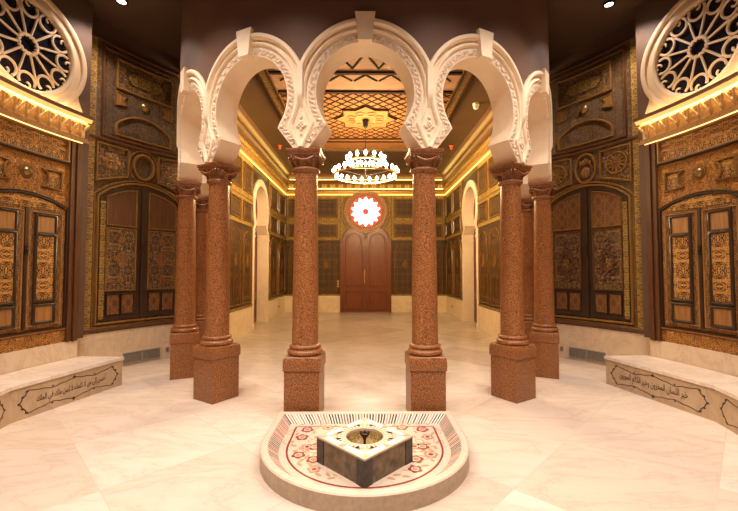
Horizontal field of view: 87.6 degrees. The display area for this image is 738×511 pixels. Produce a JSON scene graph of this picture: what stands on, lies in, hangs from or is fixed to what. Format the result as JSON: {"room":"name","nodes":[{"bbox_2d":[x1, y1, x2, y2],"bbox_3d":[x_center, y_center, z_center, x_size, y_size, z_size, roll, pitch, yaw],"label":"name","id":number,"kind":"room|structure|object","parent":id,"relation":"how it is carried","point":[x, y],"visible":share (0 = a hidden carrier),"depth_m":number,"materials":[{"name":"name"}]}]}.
{"room":"ornate palace hall","nodes":[
{"label":"ornate palace hall","id":0,"kind":"room"},
{"bbox_2d":[51,0,92,338],"bbox_3d":[-4.182,-1.242,4.543,0.354,4.667,1.754,0,-2,8],"label":"wall","id":1,"kind":"structure","parent":0,"point":[79,13],"depth_m":5.27,"materials":[{"name":"brown wood"}]},
{"bbox_2d":[0,115,82,353],"bbox_3d":[-3.997,-0.225,4.470,0.177,2.627,1.306,0,-2,8],"label":"wall panel","id":2,"kind":"object","parent":1,"relation":"attached to","point":[41,171],"visible":0.99,"depth_m":4.61,"materials":[{"name":"orange wood"}]},
{"bbox_2d":[0,113,82,143],"bbox_3d":[-3.918,-1.514,4.509,0.062,0.009,1.240,0,-2,8],"label":"light","id":3,"kind":"object","parent":1,"relation":"attached to","point":[8,115],"depth_m":4.58,"materials":[{"name":"yellow"}]},
{"bbox_2d":[0,0,86,111],"bbox_3d":[-4.013,-2.514,4.569,0.153,1.433,1.442,0,-2,8],"label":"window","id":4,"kind":"structure","parent":1,"relation":"in","point":[41,52],"depth_m":4.74,"materials":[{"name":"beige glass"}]},
{"bbox_2d":[0,75,94,144],"bbox_3d":[-3.921,-1.696,4.517,0.318,0.373,1.418,0,-2,8],"label":"crown molding","id":5,"kind":"structure","parent":1,"relation":"attached to","point":[21,104],"depth_m":4.58,"materials":[{"name":"gold wood"}]},
{"bbox_2d":[0,80,92,123],"bbox_3d":[-3.828,-1.807,4.508,0.095,0.040,1.325,0,-2,8],"label":"light","id":6,"kind":"object","parent":5,"relation":"on","point":[22,93],"depth_m":4.57,"materials":[{"name":"yellow"}]},
{"bbox_2d":[92,16,196,213],"bbox_3d":[-3.557,-0.992,3.492,1.880,5.249,7.184,0,-2,-7],"label":"wall","id":7,"kind":"structure","parent":0,"point":[101,29],"depth_m":6.22,"materials":[{"name":"brown paint"}]},
{"bbox_2d":[0,324,172,374],"bbox_3d":[-3.486,1.340,3.404,1.752,0.582,6.958,0,-2,-7],"label":"baseboard","id":8,"kind":"structure","parent":7,"relation":"attached to","point":[116,343],"depth_m":5.66,"materials":[{"name":"beige stone"}]},
{"bbox_2d":[83,33,179,334],"bbox_3d":[-3.700,-1.043,6.174,0.149,4.396,1.715,-1,-3,31],"label":"panelling","id":9,"kind":"object","parent":7,"relation":"attached to","point":[132,202],"visible":0.88,"depth_m":6.09,"materials":[{"name":"brown wood"}]},
{"bbox_2d":[123,347,159,364],"bbox_3d":[-3.652,1.613,6.199,0.027,0.175,0.575,-1,-3,33],"label":"air vent","id":10,"kind":"object","parent":7,"relation":"attached to","point":[148,354],"visible":1,"depth_m":6.19,"materials":[{"name":"black metal"}]},
{"bbox_2d":[253,165,268,312],"bbox_3d":[-3.154,-0.591,10.595,0.294,5.000,6.803,0,-2,0],"label":"wall","id":11,"kind":"structure","parent":0,"point":[257,174],"depth_m":10.57,"materials":[{"name":"brown wood"}]},
{"bbox_2d":[230,151,253,312],"bbox_3d":[-2.963,-0.591,8.527,0.056,3.648,2.622,0,-2,0],"label":"panelling","id":12,"kind":"object","parent":11,"relation":"attached to","point":[241,189],"visible":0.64,"depth_m":8.97,"materials":[{"name":"brown wood"}]},
{"bbox_2d":[229,296,284,338],"bbox_3d":[-2.996,1.609,10.454,0.023,0.593,6.690,0,-2,0],"label":"baseboard","id":13,"kind":"structure","parent":11,"relation":"attached to","point":[239,320],"depth_m":9.35,"materials":[{"name":"beige stone"}]},
{"bbox_2d":[251,180,269,329],"bbox_3d":[-3.119,-0.092,10.643,0.325,4.006,1.661,0,-2,0],"label":"doorway","id":14,"kind":"structure","parent":11,"relation":"in","point":[260,194],"depth_m":11.26,"materials":[{"name":"beige paint"}]},
{"bbox_2d":[254,201,256,322],"bbox_3d":[-3.291,-0.024,10.639,0.068,3.870,1.401,0,-2,0],"label":"door","id":15,"kind":"structure","parent":14,"relation":"attached to","point":[255,254],"depth_m":11.18,"materials":[{"name":"brown wood"}]},
{"bbox_2d":[268,179,285,300],"bbox_3d":[-2.995,-0.430,12.665,0.056,3.648,2.362,0,-2,0],"label":"panelling","id":16,"kind":"object","parent":11,"relation":"attached to","point":[277,198],"visible":1,"depth_m":12.44,"materials":[{"name":"brown wood"}]},
{"bbox_2d":[180,0,548,85],"bbox_3d":[-0.051,-2.719,5.438,5.993,1.636,2.997,0,-2,0],"label":"wall","id":17,"kind":"structure","parent":0,"point":[208,27],"depth_m":4.21,"materials":[{"name":"brown paint"}]},
{"bbox_2d":[239,74,490,172],"bbox_3d":[-0.080,-3.203,9.220,6.780,0.113,10.073,0,-2,0],"label":"ceiling","id":18,"kind":"structure","parent":0,"point":[254,100],"depth_m":9.24,"materials":[{"name":"paint"}]},
{"bbox_2d":[257,57,473,150],"bbox_3d":[-0.073,-3.138,8.292,3.786,0.090,5.706,0,-2,0],"label":"ceiling","id":19,"kind":"structure","parent":18,"relation":"attached to","point":[361,88],"depth_m":7.84,"materials":[{"name":"orange wood"}]},
{"bbox_2d":[332,119,398,183],"bbox_3d":[-0.077,-2.436,8.768,1.500,1.297,1.496,0,-2,0],"label":"chandelier","id":20,"kind":"object","parent":19,"relation":"hanging from","point":[365,121],"visible":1,"depth_m":8.63,"materials":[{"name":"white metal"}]},
{"bbox_2d":[473,102,478,109],"bbox_3d":[2.245,-3.126,8.078,0.136,0.131,0.136,0,-2,0],"label":"dome camera","id":21,"kind":"object","parent":18,"relation":"attached to","point":[475,104],"visible":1,"depth_m":8.03,"materials":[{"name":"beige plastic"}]},
{"bbox_2d":[285,179,445,295],"bbox_3d":[-0.119,-0.458,14.017,6.418,5.000,0.226,0,-2,0],"label":"wall","id":22,"kind":"structure","parent":0,"point":[371,179],"depth_m":13.91,"materials":[{"name":"brown wood"}]},
{"bbox_2d":[286,195,339,295],"bbox_3d":[-2.016,-0.383,13.858,1.921,3.648,0.056,0,-2,0],"label":"panelling","id":23,"kind":"object","parent":22,"relation":"attached to","point":[328,205],"visible":0.53,"depth_m":13.86,"materials":[{"name":"brown wood"}]},
{"bbox_2d":[237,104,492,194],"bbox_3d":[-0.092,-2.699,10.656,5.831,0.772,6.667,0,-2,0],"label":"trim","id":24,"kind":"structure","parent":22,"relation":"attached to","point":[255,147],"depth_m":11.96,"materials":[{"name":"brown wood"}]},
{"bbox_2d":[340,227,390,312],"bbox_3d":[-0.117,0.504,13.805,1.831,3.062,0.124,0,-2,0],"label":"door","id":25,"kind":"structure","parent":22,"relation":"in","point":[365,263],"depth_m":13.81,"materials":[{"name":"brown wood"}]},
{"bbox_2d":[344,191,386,232],"bbox_3d":[-0.118,-1.585,13.897,1.549,1.549,0.102,0,-2,0],"label":"window","id":26,"kind":"structure","parent":22,"relation":"in","point":[365,212],"depth_m":13.89,"materials":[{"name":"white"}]},
{"bbox_2d":[285,296,445,311],"bbox_3d":[-0.118,1.739,13.807,5.831,0.593,0.023,0,-2,0],"label":"baseboard","id":27,"kind":"structure","parent":22,"relation":"attached to","point":[325,303],"depth_m":13.80,"materials":[{"name":"beige stone"}]},
{"bbox_2d":[340,195,390,238],"bbox_3d":[-0.118,-1.386,13.923,1.842,1.638,0.034,0,-2,0],"label":"panel","id":28,"kind":"object","parent":22,"relation":"attached to","point":[344,225],"visible":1,"depth_m":13.93,"materials":[{"name":"brown wood"}]},
{"bbox_2d":[392,195,444,295],"bbox_3d":[1.780,-0.382,13.888,1.921,3.648,0.056,0,-2,0],"label":"panelling","id":29,"kind":"object","parent":22,"relation":"attached to","point":[402,205],"visible":0.53,"depth_m":13.88,"materials":[{"name":"brown wood"}]},
{"bbox_2d":[88,0,644,60],"bbox_3d":[-0.040,-3.676,4.044,9.040,0.158,9.034,0,-2,0],"label":"ceiling","id":30,"kind":"structure","parent":0,"point":[572,24],"depth_m":5.78,"materials":[{"name":"brown paint"}]},
{"bbox_2d":[115,0,127,5],"bbox_3d":[-3.440,-3.533,5.358,0.158,0.025,0.158,0,-2,0],"label":"recessed light","id":31,"kind":"object","parent":30,"relation":"in","point":[120,2],"visible":1,"depth_m":5.38,"materials":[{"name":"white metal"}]},
{"bbox_2d":[602,0,615,8],"bbox_3d":[3.374,-3.531,5.411,0.158,0.025,0.158,0,-2,0],"label":"recessed light","id":32,"kind":"object","parent":30,"relation":"in","point":[610,3],"visible":1,"depth_m":5.40,"materials":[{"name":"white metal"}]},
{"bbox_2d":[0,312,737,510],"bbox_3d":[-0.062,1.828,6.714,9.492,0.136,14.916,0,-2,0],"label":"floor","id":33,"kind":"structure","parent":0,"point":[584,442],"depth_m":3.46,"materials":[{"name":"stone"}]},
{"bbox_2d":[0,356,123,428],"bbox_3d":[-3.595,1.461,3.684,0.842,0.362,2.843,0,-2,0],"label":"stone bench","id":34,"kind":"object","parent":33,"relation":"on","point":[25,393],"visible":1,"depth_m":4.25,"materials":[{"name":"beige stone"}]},
{"bbox_2d":[169,180,201,379],"bbox_3d":[-2.642,0.337,5.550,0.379,2.754,0.379,1,-2,-26],"label":"granite column","id":35,"kind":"structure","parent":33,"relation":"on","point":[184,334],"depth_m":5.44,"materials":[{"name":"brown stone"}]},
{"bbox_2d":[176,66,209,182],"bbox_3d":[-2.253,-1.737,5.098,0.422,1.356,1.404,2,-3,-39],"label":"arch","id":36,"kind":"object","parent":35,"relation":"on","point":[192,141],"visible":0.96,"depth_m":5.39,"materials":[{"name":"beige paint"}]},
{"bbox_2d":[205,135,209,152],"bbox_3d":[-1.907,-1.319,4.532,0.122,0.227,0.028,-2,-3,38],"label":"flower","id":37,"kind":"object","parent":36,"relation":"on","point":[207,142],"depth_m":4.53,"materials":[{"name":"beige paint"}]},
{"bbox_2d":[195,198,208,343],"bbox_3d":[-2.937,0.385,6.794,0.379,2.754,0.379,0,-2,-12],"label":"granite column","id":38,"kind":"structure","parent":33,"relation":"on","point":[201,203],"depth_m":6.69,"materials":[{"name":"brown stone"}]},
{"bbox_2d":[196,163,208,197],"bbox_3d":[-2.817,-1.694,6.226,0.422,1.356,1.404,1,-2,-13],"label":"arch","id":39,"kind":"object","parent":38,"relation":"on","point":[204,187],"visible":0.02,"depth_m":6.67,"materials":[{"name":"beige paint"}]},
{"bbox_2d":[192,161,241,404],"bbox_3d":[-1.805,0.299,4.598,0.379,2.754,0.379,-1,-3,33],"label":"granite column","id":40,"kind":"structure","parent":33,"relation":"on","point":[216,357],"depth_m":4.49,"materials":[{"name":"brown stone"}]},
{"bbox_2d":[283,147,325,411],"bbox_3d":[-0.669,0.279,4.063,0.379,2.754,0.379,0,-2,2],"label":"granite column","id":41,"kind":"structure","parent":33,"relation":"on","point":[303,366],"depth_m":3.95,"materials":[{"name":"brown stone"}]},
{"bbox_2d":[204,27,306,165],"bbox_3d":[-1.255,-1.767,4.327,1.404,1.356,0.422,-1,-2,25],"label":"arch","id":42,"kind":"object","parent":41,"relation":"on","point":[251,53],"visible":0.98,"depth_m":4.37,"materials":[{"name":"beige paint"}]},
{"bbox_2d":[296,115,306,135],"bbox_3d":[-0.704,-1.341,3.965,0.122,0.227,0.028,0,-2,12],"label":"flower","id":43,"kind":"object","parent":42,"relation":"on","point":[300,125],"depth_m":3.97,"materials":[{"name":"beige paint"}]},
{"bbox_2d":[260,411,468,510],"bbox_3d":[-0.034,1.555,3.055,1.672,0.124,1.412,0,-2,0],"label":"fountain basin","id":44,"kind":"object","parent":33,"relation":"on","point":[289,465],"visible":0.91,"depth_m":2.82,"materials":[{"name":"stone"}]},
{"bbox_2d":[316,418,412,488],"bbox_3d":[-0.032,1.437,2.907,0.516,0.235,0.516,-2,-3,45],"label":"block","id":45,"kind":"object","parent":44,"relation":"on","point":[364,451],"visible":1,"depth_m":2.78,"materials":[{"name":"brown stone"}]},
{"bbox_2d":[347,431,382,443],"bbox_3d":[-0.032,1.418,2.908,0.285,0.103,0.285,0,-2,0],"label":"bowl","id":46,"kind":"object","parent":45,"relation":"on","point":[353,437],"depth_m":2.99,"materials":[{"name":"gold metal"}]},
{"bbox_2d":[405,148,446,410],"bbox_3d":[0.587,0.279,4.073,0.379,2.754,0.379,0,-2,-2],"label":"granite column","id":47,"kind":"structure","parent":33,"relation":"on","point":[426,366],"depth_m":3.96,"materials":[{"name":"brown stone"}]},
{"bbox_2d":[299,11,434,148],"bbox_3d":[-0.021,-1.778,4.064,1.404,1.356,0.422,0,-2,0],"label":"arch","id":48,"kind":"object","parent":47,"relation":"on","point":[365,35],"visible":0.99,"depth_m":3.96,"materials":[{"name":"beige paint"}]},
{"bbox_2d":[424,116,434,136],"bbox_3d":[0.625,-1.341,3.975,0.122,0.227,0.028,1,-2,-13],"label":"flower","id":49,"kind":"object","parent":48,"relation":"on","point":[428,125],"depth_m":3.98,"materials":[{"name":"beige paint"}]},
{"bbox_2d":[429,28,524,165],"bbox_3d":[1.205,-1.766,4.363,1.404,1.356,0.422,1,-2,-26],"label":"arch","id":50,"kind":"object","parent":47,"relation":"on","point":[478,54],"visible":0.97,"depth_m":4.40,"materials":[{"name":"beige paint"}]},
{"bbox_2d":[519,135,524,152],"bbox_3d":[1.818,-1.318,4.561,0.122,0.227,0.028,2,-3,-39],"label":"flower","id":51,"kind":"object","parent":50,"relation":"on","point":[521,143],"depth_m":4.55,"materials":[{"name":"beige paint"}]},
{"bbox_2d":[488,161,536,403],"bbox_3d":[1.714,0.301,4.626,0.379,2.754,0.379,1,-3,-33],"label":"granite column","id":52,"kind":"structure","parent":33,"relation":"on","point":[513,375],"depth_m":4.52,"materials":[{"name":"brown stone"}]},
{"bbox_2d":[521,198,533,343],"bbox_3d":[2.811,0.387,6.839,0.379,2.754,0.379,0,-2,12],"label":"granite column","id":53,"kind":"structure","parent":33,"relation":"on","point":[527,205],"depth_m":6.73,"materials":[{"name":"brown stone"}]},
{"bbox_2d":[521,163,533,198],"bbox_3d":[2.706,-1.691,6.288,0.422,1.356,1.365,0,-2,12],"label":"arch","id":54,"kind":"object","parent":53,"relation":"on","point":[525,194],"visible":0.02,"depth_m":6.72,"materials":[{"name":"beige paint"}]},
{"bbox_2d":[528,181,559,378],"bbox_3d":[2.537,0.338,5.591,0.379,2.754,0.379,-1,-2,26],"label":"granite column","id":55,"kind":"structure","parent":33,"relation":"on","point":[544,334],"depth_m":5.48,"materials":[{"name":"brown stone"}]},
{"bbox_2d":[521,68,552,182],"bbox_3d":[2.180,-1.735,5.163,0.422,1.356,1.404,-2,-3,38],"label":"arch","id":56,"kind":"object","parent":55,"relation":"on","point":[537,127],"visible":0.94,"depth_m":5.43,"materials":[{"name":"beige paint"}]},
{"bbox_2d":[604,355,737,434],"bbox_3d":[3.517,1.463,3.740,0.842,0.362,2.843,0,-2,0],"label":"stone bench","id":57,"kind":"object","parent":33,"relation":"on","point":[711,395],"visible":1,"depth_m":4.24,"materials":[{"name":"beige stone"}]},
{"bbox_2d":[462,166,477,318],"bbox_3d":[2.970,-0.589,10.643,0.294,5.000,6.803,0,-2,0],"label":"wall","id":58,"kind":"structure","parent":0,"point":[472,175],"depth_m":10.61,"materials":[{"name":"brown wood"}]},
{"bbox_2d":[445,180,462,299],"bbox_3d":[2.779,-0.428,12.710,0.056,3.648,2.362,0,-2,0],"label":"panelling","id":59,"kind":"object","parent":58,"relation":"attached to","point":[453,198],"visible":1,"depth_m":12.49,"materials":[{"name":"brown wood"}]},
{"bbox_2d":[461,180,478,328],"bbox_3d":[2.933,-0.090,10.691,0.325,4.006,1.661,0,-2,0],"label":"doorway","id":60,"kind":"structure","parent":58,"relation":"in","point":[470,194],"depth_m":11.31,"materials":[{"name":"beige paint"}]},
{"bbox_2d":[474,200,476,321],"bbox_3d":[3.105,-0.022,10.690,0.068,3.870,1.401,0,-2,0],"label":"door","id":61,"kind":"structure","parent":60,"relation":"attached to","point":[475,276],"depth_m":11.21,"materials":[{"name":"brown wood"}]},
{"bbox_2d":[446,296,499,337],"bbox_3d":[2.812,1.610,10.499,0.023,0.593,6.690,0,-2,0],"label":"baseboard","id":62,"kind":"structure","parent":58,"relation":"attached to","point":[489,320],"depth_m":9.45,"materials":[{"name":"beige stone"}]},
{"bbox_2d":[477,152,499,311],"bbox_3d":[2.811,-0.589,8.572,0.056,3.648,2.622,0,-2,0],"label":"panelling","id":63,"kind":"object","parent":58,"relation":"attached to","point":[488,201],"visible":0.59,"depth_m":9.03,"materials":[{"name":"brown wood"}]},
{"bbox_2d":[533,19,635,219],"bbox_3d":[3.485,-0.990,3.547,1.880,5.249,7.184,0,-2,6],"label":"wall","id":64,"kind":"structure","parent":0,"point":[627,31],"depth_m":6.30,"materials":[{"name":"brown paint"}]},
{"bbox_2d":[569,347,605,363],"bbox_3d":[3.535,1.615,6.256,0.027,0.175,0.575,2,-3,-34],"label":"air vent","id":65,"kind":"object","parent":64,"relation":"attached to","point":[585,354],"visible":0.98,"depth_m":6.25,"materials":[{"name":"black metal"}]},
{"bbox_2d":[549,35,643,333],"bbox_3d":[3.586,-1.041,6.231,0.149,4.396,1.715,1,-3,-32],"label":"panelling","id":66,"kind":"object","parent":64,"relation":"attached to","point":[596,208],"visible":0.88,"depth_m":6.15,"materials":[{"name":"brown wood"}]},
{"bbox_2d":[555,323,737,376],"bbox_3d":[3.413,1.342,3.458,1.752,0.582,6.958,0,-2,6],"label":"baseboard","id":67,"kind":"structure","parent":64,"relation":"attached to","point":[611,342],"depth_m":5.64,"materials":[{"name":"beige stone"}]},
{"bbox_2d":[635,0,678,337],"bbox_3d":[4.093,-1.240,4.608,0.354,4.667,1.754,0,-2,-9],"label":"wall","id":68,"kind":"structure","parent":0,"point":[649,13],"depth_m":5.33,"materials":[{"name":"brown wood"}]},
{"bbox_2d":[633,71,737,146],"bbox_3d":[3.833,-1.693,4.578,0.318,0.373,1.418,0,-2,-9],"label":"crown molding","id":69,"kind":"structure","parent":68,"relation":"attached to","point":[718,100],"depth_m":4.55,"materials":[{"name":"gold plaster"}]},
{"bbox_2d":[635,76,737,125],"bbox_3d":[3.740,-1.805,4.567,0.095,0.040,1.325,0,-2,-9],"label":"light","id":70,"kind":"object","parent":69,"relation":"on","point":[726,84],"depth_m":4.54,"materials":[{"name":"yellow"}]},
{"bbox_2d":[640,0,737,113],"bbox_3d":[3.924,-2.511,4.631,0.153,1.433,1.442,0,-2,-9],"label":"window","id":71,"kind":"structure","parent":68,"relation":"in","point":[694,46],"depth_m":4.74,"materials":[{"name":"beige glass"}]},
{"bbox_2d":[644,110,737,144],"bbox_3d":[3.830,-1.512,4.570,0.062,0.009,1.240,0,-2,-9],"label":"light","id":72,"kind":"object","parent":68,"relation":"attached to","point":[729,112],"depth_m":4.56,"materials":[{"name":"yellow"}]},
{"bbox_2d":[645,112,737,355],"bbox_3d":[3.908,-0.222,4.532,0.177,2.627,1.306,0,-2,-9],"label":"wall panel","id":73,"kind":"object","parent":68,"relation":"attached to","point":[692,175],"visible":0.99,"depth_m":4.60,"materials":[{"name":"orange wood"}]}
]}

